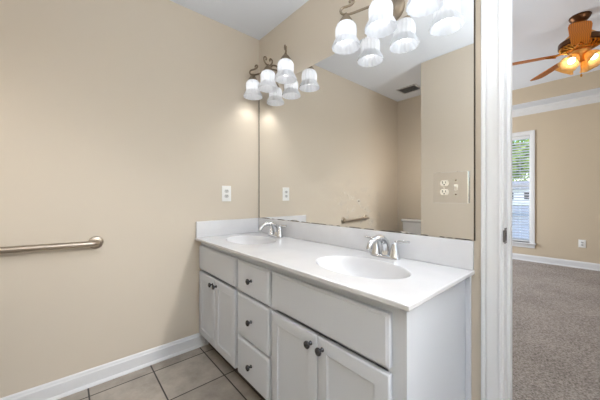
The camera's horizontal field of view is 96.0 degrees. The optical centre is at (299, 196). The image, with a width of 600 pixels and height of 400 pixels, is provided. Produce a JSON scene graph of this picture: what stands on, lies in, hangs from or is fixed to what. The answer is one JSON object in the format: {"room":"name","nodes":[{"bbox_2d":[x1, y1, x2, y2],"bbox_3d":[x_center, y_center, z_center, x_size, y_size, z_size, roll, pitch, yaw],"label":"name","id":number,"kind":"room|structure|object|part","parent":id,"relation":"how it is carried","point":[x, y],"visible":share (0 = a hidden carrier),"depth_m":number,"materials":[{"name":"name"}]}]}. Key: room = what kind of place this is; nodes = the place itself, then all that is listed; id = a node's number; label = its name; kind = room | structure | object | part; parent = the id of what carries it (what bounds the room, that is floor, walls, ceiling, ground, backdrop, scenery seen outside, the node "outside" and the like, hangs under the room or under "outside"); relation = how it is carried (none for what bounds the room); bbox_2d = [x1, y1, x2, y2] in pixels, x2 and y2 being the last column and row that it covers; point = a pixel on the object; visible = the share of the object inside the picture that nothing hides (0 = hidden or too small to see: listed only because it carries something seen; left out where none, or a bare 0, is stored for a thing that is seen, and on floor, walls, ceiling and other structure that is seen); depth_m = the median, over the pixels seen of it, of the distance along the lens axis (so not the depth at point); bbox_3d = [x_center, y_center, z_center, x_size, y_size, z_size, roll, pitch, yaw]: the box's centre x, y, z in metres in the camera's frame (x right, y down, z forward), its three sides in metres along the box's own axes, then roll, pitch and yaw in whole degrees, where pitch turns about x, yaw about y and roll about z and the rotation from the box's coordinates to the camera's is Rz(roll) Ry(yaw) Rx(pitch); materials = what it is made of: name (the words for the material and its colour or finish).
{"room":"bathroom","nodes":[
{"label":"bathroom","id":0,"kind":"room"},
{"bbox_2d":[0,0,258,397],"bbox_3d":[-1.304,-0.126,1.585,2.430,2.465,0.100,0,0,-41],"label":"wall","id":1,"kind":"structure","parent":0,"point":[124,123],"depth_m":1.65,"materials":[{"name":"beige paint"}]},
{"bbox_2d":[0,236,103,253],"bbox_3d":[-1.347,0.266,1.435,0.497,0.084,0.070,0,0,-41],"label":"grab bar","id":2,"kind":"object","parent":1,"relation":"attached to","point":[95,242],"visible":1,"depth_m":1.43,"materials":[{"name":"silver metal"}]},
{"bbox_2d":[0,333,208,399],"bbox_3d":[-1.396,1.058,1.423,1.878,0.098,0.023,0,0,-41],"label":"baseboard","id":3,"kind":"structure","parent":1,"relation":"attached to","point":[57,389],"depth_m":1.63,"materials":[{"name":"white paint"}]},
{"bbox_2d":[222,186,230,200],"bbox_3d":[-0.582,-0.025,2.139,0.078,0.124,0.010,0,0,-41],"label":"wall outlet","id":4,"kind":"object","parent":1,"relation":"attached to","point":[226,190],"visible":1,"depth_m":2.14,"materials":[{"name":"white plastic"}]},
{"bbox_2d":[170,0,308,39],"bbox_3d":[0.139,-1.399,-0.076,2.430,0.080,4.500,0,0,-41],"label":"ceiling","id":5,"kind":"structure","parent":0,"point":[256,19],"depth_m":1.98,"materials":[{"name":"white paint"}]},
{"bbox_2d":[58,259,599,399],"bbox_3d":[1.525,1.143,1.988,7.230,0.088,5.800,0,0,-41],"label":"floor","id":6,"kind":"structure","parent":0,"point":[556,308],"depth_m":1.82,"materials":[{"name":"beige carpet"}]},
{"bbox_2d":[199,242,470,399],"bbox_3d":[-0.032,0.714,1.546,0.560,0.786,1.622,0,0,-41],"label":"vanity cabinet","id":7,"kind":"object","parent":6,"relation":"on","point":[287,335],"visible":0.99,"depth_m":1.08,"materials":[{"name":"white paint"}]},
{"bbox_3d":[-0.647,0.774,1.890,0.021,0.457,0.277,0,0,-41],"label":"cabinet door","id":8,"kind":"part","parent":7,"relation":"part of","materials":[{"name":"white paint"}]},
{"bbox_3d":[-0.463,0.774,1.678,0.021,0.457,0.277,0,0,-41],"label":"cabinet door","id":9,"kind":"part","parent":7,"relation":"part of","materials":[{"name":"white paint"}]},
{"bbox_3d":[-0.269,0.896,1.415,0.030,0.031,0.031,0,0,-41],"label":"knob","id":10,"kind":"part","parent":7,"relation":"part of","materials":[{"name":"grey metal"}]},
{"bbox_3d":[-0.269,0.662,1.415,0.030,0.031,0.031,0,0,-41],"label":"knob","id":11,"kind":"part","parent":7,"relation":"part of","materials":[{"name":"grey metal"}]},
{"bbox_3d":[-0.269,0.446,1.415,0.030,0.031,0.031,0,0,-41],"label":"knob","id":12,"kind":"part","parent":7,"relation":"part of","materials":[{"name":"grey metal"}]},
{"bbox_3d":[-0.250,0.896,1.432,0.021,0.212,0.315,0,0,-41],"label":"drawer","id":13,"kind":"part","parent":7,"relation":"part of","materials":[{"name":"white paint"}]},
{"bbox_3d":[-0.250,0.662,1.432,0.021,0.233,0.315,0,0,-41],"label":"drawer","id":14,"kind":"part","parent":7,"relation":"part of","materials":[{"name":"white paint"}]},
{"bbox_3d":[-0.250,0.446,1.432,0.021,0.176,0.315,0,0,-41],"label":"drawer","id":15,"kind":"part","parent":7,"relation":"part of","materials":[{"name":"white paint"}]},
{"bbox_3d":[-0.029,0.774,1.179,0.021,0.457,0.309,0,0,-41],"label":"cabinet door","id":16,"kind":"part","parent":7,"relation":"part of","materials":[{"name":"white paint"}]},
{"bbox_3d":[0.032,0.585,1.069,0.030,0.031,0.031,0,0,-41],"label":"knob","id":17,"kind":"part","parent":7,"relation":"part of","materials":[{"name":"grey metal"}]},
{"bbox_3d":[0.073,0.585,1.021,0.030,0.031,0.031,0,0,-41],"label":"knob","id":18,"kind":"part","parent":7,"relation":"part of","materials":[{"name":"grey metal"}]},
{"bbox_2d":[195,218,474,311],"bbox_3d":[-0.026,0.309,1.544,0.553,0.254,1.635,0,0,-41],"label":"countertop","id":19,"kind":"structure","parent":7,"relation":"on","point":[427,267],"depth_m":1.29,"materials":[{"name":"white stone"}]},
{"bbox_2d":[226,236,275,244],"bbox_3d":[-0.349,0.369,1.897,0.304,0.135,0.450,0,0,-41],"label":"basin","id":20,"kind":"object","parent":19,"relation":"in","point":[237,240],"depth_m":2.04,"materials":[{"name":"white ceramic"}]},
{"bbox_2d":[259,221,286,237],"bbox_3d":[-0.201,0.243,2.050,0.206,0.116,0.202,0,0,-3],"label":"faucet","id":21,"kind":"object","parent":19,"relation":"on","point":[275,230],"visible":1,"depth_m":2.00,"materials":[{"name":"silver metal"}]},
{"bbox_3d":[-0.228,0.240,2.009,0.179,0.109,0.046,0,0,-41],"label":"spout","id":22,"kind":"part","parent":21,"relation":"part of","materials":[{"name":"silver metal"}]},
{"bbox_3d":[-0.219,0.256,2.086,0.053,0.071,0.053,0,0,-41],"label":"handle","id":23,"kind":"part","parent":21,"relation":"part of","materials":[{"name":"silver metal"}]},
{"bbox_3d":[-0.151,0.256,2.007,0.053,0.071,0.053,0,0,-41],"label":"handle","id":24,"kind":"part","parent":21,"relation":"part of","materials":[{"name":"silver metal"}]},
{"bbox_2d":[315,256,410,278],"bbox_3d":[0.258,0.369,1.179,0.304,0.135,0.450,0,0,-41],"label":"basin","id":25,"kind":"object","parent":19,"relation":"in","point":[355,267],"depth_m":1.30,"materials":[{"name":"white ceramic"}]},
{"bbox_2d":[364,235,409,259],"bbox_3d":[0.408,0.243,1.351,0.206,0.116,0.202,0,0,-3],"label":"faucet","id":26,"kind":"object","parent":19,"relation":"on","point":[387,253],"visible":1,"depth_m":1.31,"materials":[{"name":"silver metal"}]},
{"bbox_3d":[0.390,0.256,1.387,0.053,0.071,0.053,0,0,-41],"label":"handle","id":27,"kind":"part","parent":26,"relation":"part of","materials":[{"name":"silver metal"}]},
{"bbox_3d":[0.381,0.240,1.310,0.179,0.109,0.046,0,0,-41],"label":"spout","id":28,"kind":"part","parent":26,"relation":"part of","materials":[{"name":"silver metal"}]},
{"bbox_3d":[0.424,0.295,1.348,0.056,0.014,0.158,0,0,-41],"label":"plate","id":29,"kind":"part","parent":26,"relation":"part of","materials":[{"name":"silver metal"}]},
{"bbox_3d":[0.458,0.256,1.308,0.053,0.071,0.053,0,0,-41],"label":"handle","id":30,"kind":"part","parent":26,"relation":"part of","materials":[{"name":"silver metal"}]},
{"bbox_3d":[0.480,0.223,1.286,0.018,0.030,0.083,0,0,-44],"label":"lever","id":31,"kind":"part","parent":26,"relation":"part of","materials":[{"name":"silver metal"}]},
{"bbox_3d":[0.176,0.774,0.942,0.021,0.457,0.309,0,0,-41],"label":"cabinet door","id":32,"kind":"part","parent":7,"relation":"part of","materials":[{"name":"white paint"}]},
{"bbox_3d":[0.699,0.714,1.119,0.015,0.786,0.019,0,0,-41],"label":"scribe molding","id":33,"kind":"part","parent":7,"relation":"part of","materials":[{"name":"white paint"}]},
{"bbox_2d":[259,0,480,399],"bbox_3d":[1.080,-0.126,0.741,0.062,2.465,4.500,0,0,-41],"label":"wall","id":34,"kind":"structure","parent":0,"point":[308,34],"depth_m":1.72,"materials":[{"name":"beige paint"}]},
{"bbox_2d":[243,45,296,99],"bbox_3d":[-0.222,-0.939,2.047,0.203,0.260,0.584,0,0,-41],"label":"vanity light","id":35,"kind":"object","parent":34,"relation":"attached to","point":[285,74],"visible":1,"depth_m":1.99,"materials":[{"name":"white glass"}]},
{"bbox_3d":[-0.382,-0.876,2.194,0.154,0.134,0.154,0,0,-41],"label":"lamp shade","id":36,"kind":"part","parent":35,"relation":"part of","materials":[{"name":"white glass"}]},
{"bbox_3d":[-0.281,-1.010,2.157,0.287,0.117,0.013,0,0,20],"label":"arm","id":37,"kind":"part","parent":35,"relation":"part of","materials":[{"name":"silver metal"}]},
{"bbox_3d":[-0.240,-0.876,2.030,0.154,0.134,0.154,0,0,-41],"label":"lamp shade","id":38,"kind":"part","parent":35,"relation":"part of","materials":[{"name":"white glass"}]},
{"bbox_3d":[-0.210,-1.000,2.057,0.169,0.098,0.013,0,0,-41],"label":"arm","id":39,"kind":"part","parent":35,"relation":"part of","materials":[{"name":"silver metal"}]},
{"bbox_3d":[-0.100,-0.876,1.869,0.154,0.134,0.154,0,0,-41],"label":"lamp shade","id":40,"kind":"part","parent":35,"relation":"part of","materials":[{"name":"white glass"}]},
{"bbox_2d":[258,218,473,269],"bbox_3d":[0.175,0.242,1.720,0.019,0.119,1.632,0,0,-41],"label":"backsplash","id":41,"kind":"structure","parent":34,"relation":"attached to","point":[457,253],"depth_m":1.34,"materials":[{"name":"white stone"}]},
{"bbox_2d":[259,0,475,240],"bbox_3d":[0.181,-0.354,1.721,0.007,1.069,1.634,0,0,-41],"label":"wall mirror","id":42,"kind":"object","parent":34,"relation":"attached to","point":[359,139],"visible":0.83,"depth_m":1.42,"materials":[{"name":"mirror"}]},
{"bbox_2d":[434,171,468,202],"bbox_3d":[0.646,-0.040,1.162,0.025,0.134,0.138,0,0,-41],"label":"switch plate","id":43,"kind":"object","parent":42,"relation":"attached to","point":[449,187],"visible":1,"depth_m":1.16,"materials":[{"name":"white plastic"}]},
{"bbox_2d":[440,180,448,185],"bbox_3d":[0.630,-0.059,1.178,0.003,0.025,0.034,0,0,-41],"label":"receptacle","id":44,"kind":"object","parent":43,"relation":"attached to","point":[442,182],"depth_m":1.18,"materials":[{"name":"white plastic"}]},
{"bbox_2d":[440,189,448,194],"bbox_3d":[0.630,-0.020,1.178,0.003,0.025,0.034,0,0,-41],"label":"receptacle","id":45,"kind":"object","parent":43,"relation":"attached to","point":[442,191],"depth_m":1.18,"materials":[{"name":"white plastic"}]},
{"bbox_2d":[332,0,445,54],"bbox_3d":[0.408,-0.939,1.321,0.203,0.260,0.582,0,0,-41],"label":"vanity light","id":46,"kind":"object","parent":34,"relation":"attached to","point":[384,15],"visible":1,"depth_m":1.35,"materials":[{"name":"white glass"}]},
{"bbox_3d":[0.250,-0.876,1.466,0.154,0.134,0.154,0,0,-41],"label":"lamp shade","id":47,"kind":"part","parent":46,"relation":"part of","materials":[{"name":"white glass"}]},
{"bbox_3d":[0.350,-1.010,1.430,0.286,0.117,0.013,0,0,20],"label":"arm","id":48,"kind":"part","parent":46,"relation":"part of","materials":[{"name":"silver metal"}]},
{"bbox_3d":[0.390,-0.876,1.305,0.154,0.134,0.154,0,0,-41],"label":"lamp shade","id":49,"kind":"part","parent":46,"relation":"part of","materials":[{"name":"white glass"}]},
{"bbox_3d":[0.390,-0.892,1.305,0.056,0.101,0.057,0,0,-41],"label":"bulb","id":50,"kind":"part","parent":46,"relation":"part of","materials":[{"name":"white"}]},
{"bbox_3d":[0.530,-0.876,1.143,0.154,0.134,0.154,0,0,-41],"label":"lamp shade","id":51,"kind":"part","parent":46,"relation":"part of","materials":[{"name":"white glass"}]},
{"bbox_2d":[481,0,511,399],"bbox_3d":[1.081,0.041,0.787,0.167,2.132,0.911,0,0,-41],"label":"door frame","id":52,"kind":"structure","parent":34,"relation":"in","point":[496,15],"depth_m":1.06,"materials":[{"name":"white paint"}]},
{"bbox_3d":[1.026,0.041,0.739,0.021,2.132,0.911,0,0,-41],"label":"casing","id":53,"kind":"part","parent":52,"relation":"part of","materials":[{"name":"white paint"}]},
{"bbox_3d":[0.793,0.151,1.042,0.044,0.060,0.005,0,0,-41],"label":"strike plate","id":54,"kind":"part","parent":52,"relation":"part of","materials":[{"name":"grey metal"}]},
{"bbox_2d":[512,102,599,263],"bbox_3d":[4.199,-0.201,4.376,0.140,2.615,5.700,0,0,-41],"label":"wall","id":55,"kind":"structure","parent":0,"point":[567,140],"depth_m":4.26,"materials":[{"name":"beige paint"}]},
{"bbox_2d":[512,130,536,248],"bbox_3d":[3.675,-0.126,4.942,0.190,1.996,1.010,0,0,-41],"label":"window","id":56,"kind":"structure","parent":55,"relation":"in","point":[531,133],"depth_m":4.57,"materials":[{"name":"white paint"}]},
{"bbox_2d":[512,135,529,241],"bbox_3d":[3.675,-0.139,4.942,0.057,1.826,0.814,0,0,-41],"label":"window blind","id":57,"kind":"object","parent":56,"relation":"attached to","point":[520,138],"visible":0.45,"depth_m":4.73,"materials":[{"name":"white paint"}]},
{"bbox_3d":[3.858,-0.128,4.731,0.057,1.788,0.002,0,0,-41],"label":"ladder cord","id":58,"kind":"part","parent":57,"relation":"part of","materials":[{"name":"white fabric"}]},
{"bbox_3d":[3.675,-1.024,4.942,0.056,0.055,0.814,0,0,-41],"label":"head rail","id":59,"kind":"part","parent":57,"relation":"part of","materials":[{"name":"white paint"}]},
{"bbox_3d":[3.721,-0.136,4.983,0.044,1.844,0.838,0,0,-41],"label":"frame","id":60,"kind":"part","parent":56,"relation":"part of","materials":[{"name":"white paint"}]},
{"bbox_3d":[3.656,0.830,4.926,0.140,0.086,1.010,0,0,-41],"label":"sill","id":61,"kind":"part","parent":56,"relation":"part of","materials":[{"name":"white paint"}]},
{"bbox_2d":[512,94,599,117],"bbox_3d":[4.118,-1.454,4.306,0.074,0.110,5.500,0,0,-41],"label":"trim","id":62,"kind":"structure","parent":55,"relation":"attached to","point":[590,99],"depth_m":4.30,"materials":[{"name":"white paint"}]},
{"bbox_2d":[512,253,599,270],"bbox_3d":[4.138,1.046,4.323,0.023,0.105,5.500,0,0,-41],"label":"baseboard","id":63,"kind":"structure","parent":55,"relation":"attached to","point":[547,260],"depth_m":4.33,"materials":[{"name":"white paint"}]},
{"bbox_2d":[578,239,585,247],"bbox_3d":[4.316,0.720,4.127,0.010,0.122,0.080,0,0,-41],"label":"wall outlet","id":64,"kind":"object","parent":55,"relation":"attached to","point":[581,243],"visible":1,"depth_m":4.12,"materials":[{"name":"white plastic"}]},
{"bbox_2d":[512,0,599,109],"bbox_3d":[2.433,-1.672,2.843,4.738,0.327,5.700,0,0,-41],"label":"ceiling","id":65,"kind":"structure","parent":0,"point":[538,26],"depth_m":2.96,"materials":[{"name":"white paint"}]},
{"bbox_2d":[512,11,599,80],"bbox_3d":[2.698,-1.454,2.592,1.212,0.603,1.250,0,0,-41],"label":"ceiling fan","id":66,"kind":"object","parent":65,"relation":"hanging from","point":[582,38],"visible":1,"depth_m":2.57,"materials":[{"name":"brown wood"}]},
{"bbox_3d":[2.355,-1.411,2.824,0.460,0.006,0.144,0,12,28],"label":"blade","id":67,"kind":"part","parent":66,"relation":"part of","materials":[{"name":"brown wood"}]},
{"bbox_3d":[2.799,-1.411,3.040,0.144,0.006,0.460,-12,-2,10],"label":"blade","id":68,"kind":"part","parent":66,"relation":"part of","materials":[{"name":"brown wood"}]},
{"bbox_3d":[2.707,-1.299,2.753,0.159,0.160,0.156,0,0,-41],"label":"lamp shade","id":69,"kind":"part","parent":66,"relation":"part of","materials":[{"name":"orange glass"}]},
{"bbox_3d":[2.599,-1.299,2.608,0.156,0.160,0.159,0,0,-41],"label":"lamp shade","id":70,"kind":"part","parent":66,"relation":"part of","materials":[{"name":"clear glass"}]},
{"bbox_3d":[2.626,-1.320,2.610,0.068,0.074,0.057,0,0,-41],"label":"bulb","id":71,"kind":"part","parent":66,"relation":"part of","materials":[{"name":"white glass"}]},
{"bbox_3d":[2.423,-1.411,2.335,0.460,0.006,0.144,0,12,-44],"label":"blade","id":72,"kind":"part","parent":66,"relation":"part of","materials":[{"name":"brown wood"}]},
{"bbox_3d":[2.851,-1.299,2.645,0.156,0.160,0.159,0,0,-41],"label":"lamp shade","id":73,"kind":"part","parent":66,"relation":"part of","materials":[{"name":"orange glass"}]},
{"bbox_3d":[2.744,-1.299,2.501,0.159,0.160,0.156,0,0,-41],"label":"lamp shade","id":74,"kind":"part","parent":66,"relation":"part of","materials":[{"name":"clear glass"}]},
{"bbox_2d":[512,70,599,104],"bbox_3d":[2.432,-1.633,2.842,3.760,0.245,4.640,0,0,-41],"label":"wall","id":75,"kind":"structure","parent":65,"relation":"attached to","point":[590,80],"depth_m":4.05,"materials":[{"name":"beige paint"}]},
{"label":"outside","id":76,"kind":"structure","parent":0,"visible":0},
{"bbox_3d":[35.457,1.582,33.437,85.150,0.250,120.000,0,0,-41],"label":"ground","id":77,"kind":"structure","parent":76,"visible":0},
{"bbox_2d":[512,182,528,204],"bbox_3d":[42.056,-0.694,51.880,10.600,4.300,19.400,0,0,-41],"label":"house","id":78,"kind":"structure","parent":77,"relation":"on","point":[522,202],"depth_m":48.25,"materials":[{"name":"white"}]},
{"bbox_2d":[512,139,528,180],"bbox_3d":[47.770,-6.052,62.942,10.910,15.023,11.658,0,0,-41],"label":"tree","id":79,"kind":"object","parent":77,"relation":"on","point":[526,139],"visible":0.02,"depth_m":58.96,"materials":[{"name":"green plant"}]},
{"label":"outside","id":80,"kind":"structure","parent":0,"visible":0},
{"bbox_2d":[512,206,528,238],"bbox_3d":[22.639,1.446,22.308,49.100,0.020,80.000,0,0,-41],"label":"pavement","id":81,"kind":"structure","parent":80,"point":[515,210],"depth_m":15.01,"materials":[{"name":"grey concrete"}]},
{"bbox_2d":[512,139,528,180],"bbox_3d":[15.340,-2.217,20.771,5.362,7.357,6.170,0,0,-41],"label":"tree","id":82,"kind":"object","parent":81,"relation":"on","point":[527,140],"visible":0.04,"depth_m":19.25,"materials":[{"name":"green plant"}]}
]}

